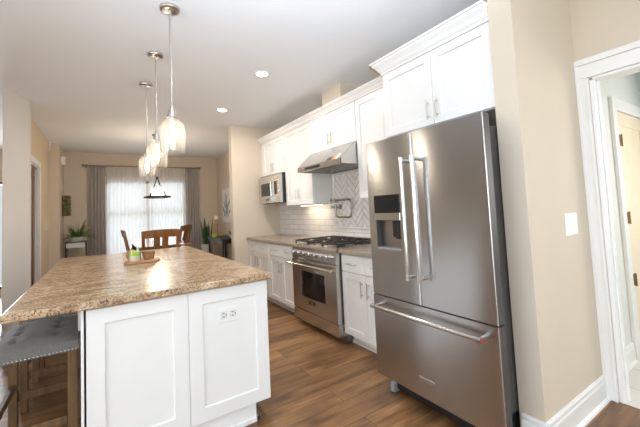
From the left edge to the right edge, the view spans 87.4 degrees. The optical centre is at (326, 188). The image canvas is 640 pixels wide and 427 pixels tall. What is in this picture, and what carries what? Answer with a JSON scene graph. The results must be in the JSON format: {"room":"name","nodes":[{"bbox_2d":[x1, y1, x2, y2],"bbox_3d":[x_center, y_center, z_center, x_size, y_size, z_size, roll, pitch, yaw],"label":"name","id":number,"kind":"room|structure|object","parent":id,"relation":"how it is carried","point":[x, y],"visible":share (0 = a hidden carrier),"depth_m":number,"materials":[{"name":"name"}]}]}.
{"room":"kitchen","nodes":[
{"label":"kitchen","id":0,"kind":"room"},
{"bbox_2d":[1,86,30,331],"bbox_3d":[-3.370,0.332,3.573,0.240,2.720,0.552,-1,-4,-34],"label":"wall","id":1,"kind":"structure","parent":0,"point":[16,154],"depth_m":3.55,"materials":[{"name":"white paint"}]},
{"bbox_2d":[0,323,18,340],"bbox_3d":[-3.237,1.551,3.477,0.026,0.265,0.482,-2,-3,-15],"label":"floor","id":2,"kind":"structure","parent":1,"relation":"attached to","point":[2,334],"depth_m":3.31,"materials":[{"name":"white paint"}]},
{"bbox_2d":[31,118,49,276],"bbox_3d":[-4.262,0.449,4.837,0.120,2.720,2.550,-1,-4,-34],"label":"wall","id":3,"kind":"structure","parent":0,"point":[39,143],"depth_m":5.38,"materials":[{"name":"yellow paint"}]},
{"bbox_2d":[31,167,34,286],"bbox_3d":[-4.031,0.727,4.538,0.091,2.090,0.866,-1,-4,-34],"label":"door","id":4,"kind":"structure","parent":3,"relation":"in","point":[32,169],"depth_m":4.80,"materials":[{"name":"wood"}]},
{"bbox_2d":[31,155,40,282],"bbox_3d":[-4.049,0.677,4.531,0.140,2.210,1.080,-1,-4,-34],"label":"door frame","id":5,"kind":"structure","parent":3,"relation":"attached to","point":[35,164],"depth_m":4.93,"materials":[{"name":"white paint"}]},
{"bbox_2d":[51,143,63,267],"bbox_3d":[-5.096,0.577,6.331,0.120,2.720,0.870,-1,-4,-34],"label":"wall","id":6,"kind":"structure","parent":0,"point":[57,170],"depth_m":6.02,"materials":[{"name":"beige paint"}]},
{"bbox_2d":[61,156,65,164],"bbox_3d":[-5.003,-0.525,6.342,0.064,0.150,0.120,-1,-4,-34],"label":"wall sensor","id":7,"kind":"object","parent":6,"relation":"attached to","point":[62,157],"visible":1,"depth_m":6.30,"materials":[{"name":"white plastic"}]},
{"bbox_2d":[62,196,70,215],"bbox_3d":[-5.050,0.338,6.489,0.134,0.390,0.195,-1,-4,-34],"label":"wall plaque","id":8,"kind":"object","parent":6,"relation":"attached to","point":[66,207],"visible":1,"depth_m":6.42,"materials":[{"name":"green metal"}]},
{"bbox_2d":[0,149,218,295],"bbox_3d":[-5.470,0.615,6.675,6.710,2.720,0.120,-1,-4,-34],"label":"wall","id":9,"kind":"structure","parent":0,"point":[76,177],"depth_m":7.12,"materials":[{"name":"beige paint"}]},
{"bbox_2d":[82,164,200,169],"bbox_3d":[-4.078,-0.480,7.546,2.350,0.070,0.139,-1,-4,-34],"label":"curtain rod","id":10,"kind":"object","parent":9,"relation":"attached to","point":[83,165],"visible":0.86,"depth_m":7.36,"materials":[{"name":"brown metal"}]},
{"bbox_2d":[89,166,105,255],"bbox_3d":[-4.756,0.736,6.935,0.294,2.400,0.073,-1,-4,-34],"label":"drape","id":11,"kind":"object","parent":10,"relation":"hanging from","point":[97,203],"visible":0.77,"depth_m":6.94,"materials":[{"name":"grey fabric"}]},
{"bbox_2d":[106,167,147,253],"bbox_3d":[-4.343,0.738,7.277,0.795,2.395,0.030,-1,-4,-34],"label":"sheer curtain","id":12,"kind":"object","parent":10,"relation":"hanging from","point":[126,207],"visible":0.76,"depth_m":7.27,"materials":[{"name":"white fabric"}]},
{"bbox_2d":[149,168,185,246],"bbox_3d":[-3.674,0.732,7.724,0.784,2.395,0.030,-1,-4,-34],"label":"sheer curtain","id":13,"kind":"object","parent":10,"relation":"hanging from","point":[164,213],"visible":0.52,"depth_m":7.76,"materials":[{"name":"white fabric"}]},
{"bbox_2d":[185,168,199,249],"bbox_3d":[-3.201,0.720,7.973,0.294,2.400,0.073,-1,-4,-34],"label":"drape","id":14,"kind":"object","parent":10,"relation":"hanging from","point":[191,175],"visible":0.66,"depth_m":7.99,"materials":[{"name":"grey fabric"}]},
{"bbox_2d":[105,181,184,230],"bbox_3d":[-4.073,0.721,7.591,1.590,1.780,0.110,-1,-4,-34],"label":"window","id":15,"kind":"structure","parent":9,"relation":"in","point":[147,182],"depth_m":7.57,"materials":[{"name":"white paint"}]},
{"bbox_2d":[105,176,186,240],"bbox_3d":[-4.029,0.735,7.526,1.810,2.000,0.045,-1,-4,-34],"label":"trim","id":16,"kind":"structure","parent":9,"relation":"attached to","point":[147,178],"depth_m":7.99,"materials":[{"name":"white paint"}]},
{"bbox_2d":[216,151,231,259],"bbox_3d":[-1.818,0.464,7.130,0.130,2.720,3.190,-1,-4,-34],"label":"wall","id":17,"kind":"structure","parent":0,"point":[222,162],"depth_m":8.06,"materials":[{"name":"beige paint"}]},
{"bbox_2d":[222,188,230,221],"bbox_3d":[-2.314,0.392,7.727,0.028,0.780,0.600,-1,-4,-34],"label":"picture","id":18,"kind":"object","parent":17,"relation":"attached to","point":[225,192],"visible":0.9,"depth_m":7.70,"materials":[{"name":"grey paper"}]},
{"bbox_2d":[0,0,486,157],"bbox_3d":[-2.213,-1.231,1.980,7.180,0.100,11.790,-1,-4,-34],"label":"ceiling","id":19,"kind":"structure","parent":0,"point":[80,65],"depth_m":3.03,"materials":[{"name":"white paint"}]},
{"bbox_2d":[138,82,155,176],"bbox_3d":[-1.888,-0.613,3.504,0.162,0.987,0.162,-2,-3,-7],"label":"pendant light","id":20,"kind":"object","parent":19,"relation":"hanging from","point":[146,85],"visible":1,"depth_m":3.49,"materials":[{"name":"silver glass"}]},
{"bbox_2d":[143,147,150,158],"bbox_3d":[-1.876,-0.372,3.490,0.068,0.120,0.068,-1,-4,-34],"label":"socket","id":21,"kind":"object","parent":20,"relation":"attached to","point":[148,151],"depth_m":3.47,"materials":[{"name":"silver metal"}]},
{"bbox_2d":[146,50,167,167],"bbox_3d":[-1.459,-0.671,2.862,0.162,0.987,0.162,-2,-3,-7],"label":"pendant light","id":22,"kind":"object","parent":19,"relation":"hanging from","point":[155,55],"visible":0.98,"depth_m":2.85,"materials":[{"name":"silver glass"}]},
{"bbox_2d":[152,131,160,144],"bbox_3d":[-1.448,-0.431,2.848,0.068,0.120,0.068,-1,-4,-34],"label":"socket","id":23,"kind":"object","parent":22,"relation":"attached to","point":[156,138],"depth_m":2.83,"materials":[{"name":"silver metal"}]},
{"bbox_2d":[143,134,170,198],"bbox_3d":[-2.920,-0.379,5.742,0.424,1.093,0.423,-1,-4,-34],"label":"chandelier","id":24,"kind":"object","parent":19,"relation":"hanging from","point":[156,193],"visible":0.97,"depth_m":5.68,"materials":[{"name":"metal"}]},
{"bbox_2d":[159,2,185,153],"bbox_3d":[-1.036,-0.729,2.227,0.162,0.987,0.162,-2,-3,-7],"label":"pendant light","id":25,"kind":"object","parent":19,"relation":"hanging from","point":[169,8],"visible":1,"depth_m":2.21,"materials":[{"name":"silver glass"}]},
{"bbox_2d":[167,106,177,123],"bbox_3d":[-1.024,-0.488,2.213,0.068,0.120,0.068,-1,-4,-34],"label":"socket","id":26,"kind":"object","parent":25,"relation":"attached to","point":[171,114],"depth_m":2.20,"materials":[{"name":"silver metal"}]},
{"bbox_2d":[216,108,228,111],"bbox_3d":[-1.428,-1.065,4.569,0.164,0.006,0.164,-1,-4,-34],"label":"recessed light","id":27,"kind":"object","parent":19,"relation":"in","point":[220,109],"visible":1,"depth_m":4.57,"materials":[{"name":"white plastic"}]},
{"bbox_2d":[254,71,269,77],"bbox_3d":[-0.665,-1.169,3.426,0.164,0.006,0.164,-1,-4,-34],"label":"recessed light","id":28,"kind":"object","parent":19,"relation":"in","point":[262,74],"visible":1,"depth_m":3.42,"materials":[{"name":"white plastic"}]},
{"bbox_2d":[228,125,280,265],"bbox_3d":[-1.179,0.341,5.560,0.810,2.720,0.140,-1,-4,-34],"label":"wall","id":29,"kind":"structure","parent":0,"point":[249,218],"depth_m":5.43,"materials":[{"name":"beige paint"}]},
{"bbox_2d":[0,296,639,426],"bbox_3d":[-1.304,1.552,2.335,9.040,0.062,11.790,-1,-4,-34],"label":"floor","id":30,"kind":"structure","parent":0,"point":[318,378],"depth_m":2.42,"materials":[{"name":"brown wood"}]},
{"bbox_2d":[0,316,80,426],"bbox_3d":[-1.683,1.167,1.972,0.387,0.705,0.556,-1,-4,-34],"label":"counter stool","id":31,"kind":"object","parent":30,"relation":"on","point":[39,338],"visible":0.9,"depth_m":1.86,"materials":[{"name":"grey fabric"}]},
{"bbox_2d":[40,357,44,368],"bbox_3d":[-2.588,1.290,3.328,0.387,0.705,0.556,-1,-4,-34],"label":"counter stool","id":32,"kind":"object","parent":30,"relation":"on","point":[42,359],"visible":0.02,"depth_m":3.00,"materials":[{"name":"brown wood"}]},
{"bbox_2d":[18,312,77,413],"bbox_3d":[-2.145,1.230,2.665,0.387,0.705,0.556,-1,-4,-34],"label":"counter stool","id":33,"kind":"object","parent":30,"relation":"on","point":[25,375],"visible":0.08,"depth_m":2.38,"materials":[{"name":"brown wood"}]},
{"bbox_2d":[65,240,86,257],"bbox_3d":[-4.814,1.477,6.425,0.326,0.908,0.326,-1,-4,-34],"label":"plant stand","id":34,"kind":"object","parent":30,"relation":"on","point":[80,243],"visible":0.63,"depth_m":6.34,"materials":[{"name":"wood"}]},
{"bbox_2d":[63,217,97,241],"bbox_3d":[-4.727,0.800,6.475,0.632,0.494,0.666,-1,-4,-34],"label":"spider plant","id":35,"kind":"object","parent":34,"relation":"on","point":[77,236],"visible":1,"depth_m":6.39,"materials":[{"name":"green plant"}]},
{"bbox_2d":[121,230,129,250],"bbox_3d":[-2.920,1.203,5.273,0.559,1.138,0.478,-1,-4,-34],"label":"dining chair","id":36,"kind":"object","parent":30,"relation":"on","point":[123,232],"visible":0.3,"depth_m":4.99,"materials":[{"name":"brown wood"}]},
{"bbox_2d":[141,229,179,250],"bbox_3d":[-2.392,1.149,4.776,0.478,1.138,0.559,-1,-4,-34],"label":"dining chair","id":37,"kind":"object","parent":30,"relation":"on","point":[164,233],"visible":0.23,"depth_m":4.59,"materials":[{"name":"brown wood"}]},
{"bbox_2d":[130,237,191,250],"bbox_3d":[-2.830,1.336,5.597,0.690,0.900,2.020,-1,-4,-34],"label":"dining table","id":38,"kind":"object","parent":30,"relation":"on","point":[149,243],"visible":0.38,"depth_m":5.19,"materials":[{"name":"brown wood"}]},
{"bbox_2d":[78,280,270,426],"bbox_3d":[-1.554,1.131,2.908,1.228,0.873,2.527,-1,-4,-34],"label":"kitchen island","id":39,"kind":"object","parent":30,"relation":"on","point":[198,358],"visible":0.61,"depth_m":1.88,"materials":[{"name":"white paint"}]},
{"bbox_2d":[0,246,270,324],"bbox_3d":[-1.619,0.675,2.904,1.300,0.040,2.585,-1,-4,-34],"label":"island countertop","id":40,"kind":"structure","parent":39,"relation":"on","point":[74,284],"depth_m":2.14,"materials":[{"name":"beige stone"}]},
{"bbox_2d":[124,258,159,264],"bbox_3d":[-1.649,0.649,2.988,0.282,0.022,0.157,-1,-4,-34],"label":"serving board","id":41,"kind":"object","parent":40,"relation":"on","point":[154,259],"visible":0.91,"depth_m":2.93,"materials":[{"name":"brown wood"}]},
{"bbox_2d":[128,251,140,261],"bbox_3d":[-1.695,0.592,2.950,0.099,0.092,0.099,-1,-4,-34],"label":"candle","id":42,"kind":"object","parent":41,"relation":"on","point":[133,256],"visible":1,"depth_m":2.91,"materials":[{"name":"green wax"}]},
{"bbox_2d":[141,250,155,259],"bbox_3d":[-1.609,0.602,3.019,0.116,0.073,0.116,-1,-4,-34],"label":"flower pot","id":43,"kind":"object","parent":41,"relation":"on","point":[147,255],"visible":1,"depth_m":2.98,"materials":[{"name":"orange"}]},
{"bbox_2d":[220,311,227,319],"bbox_3d":[-0.627,0.774,2.040,0.042,0.047,0.002,-1,-4,-34],"label":"socket","id":44,"kind":"object","parent":39,"relation":"attached to","point":[223,314],"depth_m":2.04,"materials":[{"name":"white plastic"}]},
{"bbox_2d":[218,305,238,322],"bbox_3d":[-0.606,0.774,2.058,0.128,0.085,0.006,-1,-4,-34],"label":"outlet","id":45,"kind":"object","parent":39,"relation":"attached to","point":[226,313],"depth_m":2.06,"materials":[{"name":"white plastic"}]},
{"bbox_2d":[230,309,236,317],"bbox_3d":[-0.581,0.773,2.071,0.042,0.047,0.002,-1,-4,-34],"label":"socket","id":46,"kind":"object","parent":39,"relation":"attached to","point":[233,312],"depth_m":2.07,"materials":[{"name":"white plastic"}]},
{"bbox_2d":[180,224,191,245],"bbox_3d":[-2.840,1.254,6.213,0.559,1.138,0.478,-3,-3,-2],"label":"dining chair","id":47,"kind":"object","parent":30,"relation":"on","point":[186,228],"visible":0.26,"depth_m":6.23,"materials":[{"name":"brown wood"}]},
{"bbox_2d":[201,219,212,253],"bbox_3d":[-2.804,1.280,7.802,0.270,1.266,0.256,-1,-4,-34],"label":"snake plant","id":48,"kind":"object","parent":30,"relation":"on","point":[205,231],"visible":0.79,"depth_m":7.75,"materials":[{"name":"green plant"}]},
{"bbox_2d":[207,235,231,258],"bbox_3d":[-2.205,1.449,7.192,0.420,0.800,1.110,-1,-4,-34],"label":"console table","id":49,"kind":"object","parent":30,"relation":"on","point":[224,239],"visible":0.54,"depth_m":7.00,"materials":[{"name":"brown wood"}]},
{"bbox_2d":[214,216,218,236],"bbox_3d":[-2.479,0.846,7.504,0.110,0.465,0.110,-1,-4,-34],"label":"candlestick","id":50,"kind":"object","parent":49,"relation":"on","point":[215,217],"visible":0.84,"depth_m":7.48,"materials":[{"name":"brown wood"}]},
{"bbox_2d":[248,240,277,303],"bbox_3d":[-0.795,1.226,5.168,0.620,0.872,0.796,-1,-4,-34],"label":"base cabinet","id":51,"kind":"object","parent":30,"relation":"on","point":[259,251],"visible":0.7,"depth_m":4.95,"materials":[{"name":"white paint"}]},
{"bbox_2d":[269,243,294,312],"bbox_3d":[-0.351,1.166,4.502,0.620,0.872,0.806,-1,-4,-34],"label":"base cabinet","id":52,"kind":"object","parent":30,"relation":"on","point":[281,281],"visible":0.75,"depth_m":4.37,"materials":[{"name":"white paint"}]},
{"bbox_2d":[247,234,327,245],"bbox_3d":[-0.589,0.739,4.859,0.611,0.040,1.613,-1,-4,-34],"label":"countertop","id":53,"kind":"structure","parent":52,"relation":"on","point":[282,239],"depth_m":4.81,"materials":[{"name":"beige stone"}]},
{"bbox_2d":[287,235,370,342],"bbox_3d":[0.077,1.054,3.752,0.700,0.965,0.903,-1,-4,-34],"label":"range","id":54,"kind":"object","parent":30,"relation":"on","point":[317,263],"visible":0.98,"depth_m":3.51,"materials":[{"name":"metal"}]},
{"bbox_2d":[294,240,370,249],"bbox_3d":[0.099,0.632,3.805,0.598,0.025,0.903,-1,-4,-34],"label":"cooktop","id":55,"kind":"object","parent":54,"relation":"in","point":[301,245],"depth_m":3.59,"materials":[{"name":"metal"}]},
{"bbox_2d":[341,254,376,353],"bbox_3d":[0.582,1.039,3.103,0.620,0.872,0.719,-1,-4,-34],"label":"base cabinet","id":56,"kind":"object","parent":30,"relation":"on","point":[357,273],"visible":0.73,"depth_m":3.06,"materials":[{"name":"white paint"}]},
{"bbox_2d":[338,245,371,257],"bbox_3d":[0.563,0.582,3.132,0.611,0.040,0.723,-1,-4,-34],"label":"countertop","id":57,"kind":"structure","parent":56,"relation":"on","point":[364,251],"depth_m":3.12,"materials":[{"name":"beige stone"}]},
{"bbox_2d":[365,112,520,426],"bbox_3d":[0.878,0.515,2.225,0.876,1.785,0.915,-1,-4,-34],"label":"refrigerator","id":58,"kind":"object","parent":30,"relation":"on","point":[441,305],"visible":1,"depth_m":1.90,"materials":[{"name":"silver metal"}]},
{"bbox_2d":[487,0,602,426],"bbox_3d":[1.429,0.014,2.123,0.935,2.720,0.132,-1,-4,-34],"label":"wall","id":59,"kind":"structure","parent":0,"point":[555,323],"depth_m":1.92,"materials":[{"name":"beige paint"}]},
{"bbox_2d":[369,0,487,76],"bbox_3d":[0.659,-1.013,2.405,0.095,0.105,1.032,-1,-4,-34],"label":"trim","id":60,"kind":"structure","parent":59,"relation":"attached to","point":[475,15],"depth_m":2.27,"materials":[{"name":"white paint"}]},
{"bbox_2d":[522,412,548,426],"bbox_3d":[1.099,1.298,1.766,0.032,0.150,0.131,-1,-4,-34],"label":"baseboard","id":61,"kind":"structure","parent":59,"relation":"attached to","point":[527,421],"depth_m":1.79,"materials":[{"name":"white paint"}]},
{"bbox_2d":[564,213,577,235],"bbox_3d":[1.522,0.222,2.081,0.170,0.135,0.009,-1,-4,-34],"label":"light switch","id":62,"kind":"object","parent":59,"relation":"attached to","point":[571,227],"visible":1,"depth_m":2.07,"materials":[{"name":"white plastic"}]},
{"bbox_2d":[544,375,610,426],"bbox_3d":[1.481,1.289,1.943,0.830,0.150,0.032,-1,-4,-34],"label":"baseboard","id":63,"kind":"structure","parent":59,"relation":"attached to","point":[583,408],"depth_m":1.96,"materials":[{"name":"white paint"}]},
{"bbox_2d":[573,40,639,403],"bbox_3d":[2.098,0.207,1.836,0.155,2.235,1.054,-1,-4,-34],"label":"door frame","id":64,"kind":"structure","parent":59,"relation":"attached to","point":[626,55],"depth_m":2.19,"materials":[{"name":"white paint"}]},
{"bbox_2d":[569,0,639,401],"bbox_3d":[2.885,-0.142,0.675,0.120,2.720,3.905,-1,-4,-34],"label":"wall","id":65,"kind":"structure","parent":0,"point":[597,26],"depth_m":2.18,"materials":[{"name":"beige paint"}]},
{"bbox_2d":[600,72,639,345],"bbox_3d":[2.533,0.065,2.902,1.765,2.600,0.120,-1,-4,-34],"label":"wall","id":66,"kind":"structure","parent":0,"point":[626,88],"depth_m":2.69,"materials":[{"name":"grey paint"}]},
{"bbox_2d":[608,96,639,360],"bbox_3d":[2.766,0.297,2.949,0.930,2.120,0.025,-1,-4,-34],"label":"door frame","id":67,"kind":"structure","parent":66,"relation":"attached to","point":[616,105],"depth_m":2.71,"materials":[{"name":"white paint"}]},
{"bbox_2d":[617,112,639,331],"bbox_3d":[2.763,0.346,2.930,0.735,2.000,0.041,-1,-4,-34],"label":"door","id":68,"kind":"structure","parent":66,"relation":"in","point":[629,127],"depth_m":2.90,"materials":[{"name":"beige paint"}]},
{"bbox_2d":[626,342,638,371],"bbox_3d":[2.165,1.286,2.454,0.615,0.150,0.032,-1,-4,-34],"label":"baseboard","id":69,"kind":"structure","parent":66,"relation":"attached to","point":[630,349],"depth_m":2.57,"materials":[{"name":"white paint"}]},
{"bbox_3d":[0.370,0.179,4.075,0.120,2.720,4.303,-1,-4,-34],"label":"wall","id":70,"kind":"structure","parent":0,"visible":0},
{"bbox_2d":[263,134,284,175],"bbox_3d":[-0.727,-0.495,5.287,0.344,0.568,0.778,-1,-4,-34],"label":"upper cabinet","id":71,"kind":"object","parent":70,"relation":"attached to","point":[273,150],"visible":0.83,"depth_m":5.17,"materials":[{"name":"white paint"}]},
{"bbox_2d":[261,143,263,176],"bbox_3d":[-0.946,-0.463,5.656,0.299,0.568,0.078,-1,-4,-34],"label":"trim","id":72,"kind":"structure","parent":71,"relation":"attached to","point":[263,143],"depth_m":5.58,"materials":[{"name":"white paint"}]},
{"bbox_2d":[259,172,286,203],"bbox_3d":[-0.741,0.008,5.218,0.454,0.438,0.758,-1,-4,-34],"label":"microwave","id":73,"kind":"object","parent":71,"relation":"attached to","point":[272,188],"visible":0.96,"depth_m":4.97,"materials":[{"name":"silver metal"}]},
{"bbox_2d":[284,121,332,205],"bbox_3d":[-0.289,-0.307,4.635,0.344,1.062,0.750,-1,-4,-34],"label":"upper cabinet","id":74,"kind":"object","parent":70,"relation":"attached to","point":[301,188],"visible":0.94,"depth_m":4.48,"materials":[{"name":"white paint"}]},
{"bbox_2d":[279,169,370,237],"bbox_3d":[0.088,0.103,4.381,0.008,1.105,3.253,-1,-4,-34],"label":"backsplash","id":75,"kind":"structure","parent":70,"relation":"attached to","point":[314,220],"depth_m":4.82,"materials":[{"name":"white tile"}]},
{"bbox_2d":[310,100,356,153],"bbox_3d":[0.157,-0.682,3.961,0.344,0.436,0.912,-1,-4,-34],"label":"upper cabinet","id":76,"kind":"object","parent":70,"relation":"attached to","point":[336,128],"visible":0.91,"depth_m":3.83,"materials":[{"name":"white paint"}]},
{"bbox_2d":[257,76,382,144],"bbox_3d":[-0.242,-0.895,4.253,0.062,0.082,3.250,-1,-4,-34],"label":"trim","id":77,"kind":"structure","parent":76,"relation":"attached to","point":[377,83],"depth_m":3.84,"materials":[{"name":"white paint"}]},
{"bbox_2d":[298,141,357,173],"bbox_3d":[0.097,-0.343,3.889,0.509,0.235,0.908,-1,-4,-34],"label":"range hood","id":78,"kind":"object","parent":76,"relation":"attached to","point":[344,157],"visible":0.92,"depth_m":3.69,"materials":[{"name":"metal"}]},
{"bbox_2d":[322,83,357,110],"bbox_3d":[0.165,-1.040,3.999,0.284,0.279,0.375,-1,-4,-34],"label":"cover","id":79,"kind":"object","parent":76,"relation":"on","point":[340,89],"depth_m":3.86,"materials":[{"name":"beige paint"}]},
{"bbox_2d":[330,198,352,217],"bbox_3d":[0.175,0.239,4.137,0.120,0.254,0.445,-1,-4,-34],"label":"pot filler","id":80,"kind":"object","parent":70,"relation":"attached to","point":[335,207],"visible":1,"depth_m":4.18,"materials":[{"name":"silver metal"}]},
{"bbox_2d":[332,169,369,228],"bbox_3d":[0.321,0.130,4.012,0.014,0.705,0.840,-1,-4,-34],"label":"backsplash","id":81,"kind":"structure","parent":70,"relation":"attached to","point":[345,184],"depth_m":4.07,"materials":[{"name":"grey tile"}]},
{"bbox_2d":[355,87,386,197],"bbox_3d":[0.640,-0.442,3.274,0.309,1.040,0.717,-1,-4,-34],"label":"upper cabinet","id":82,"kind":"object","parent":70,"relation":"attached to","point":[369,109],"visible":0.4,"depth_m":3.37,"materials":[{"name":"white paint"}]},
{"bbox_2d":[383,22,496,137],"bbox_3d":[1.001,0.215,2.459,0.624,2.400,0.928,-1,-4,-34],"label":"upper cabinet","id":83,"kind":"object","parent":70,"relation":"attached to","point":[453,80],"visible":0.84,"depth_m":2.28,"materials":[{"name":"white paint"}]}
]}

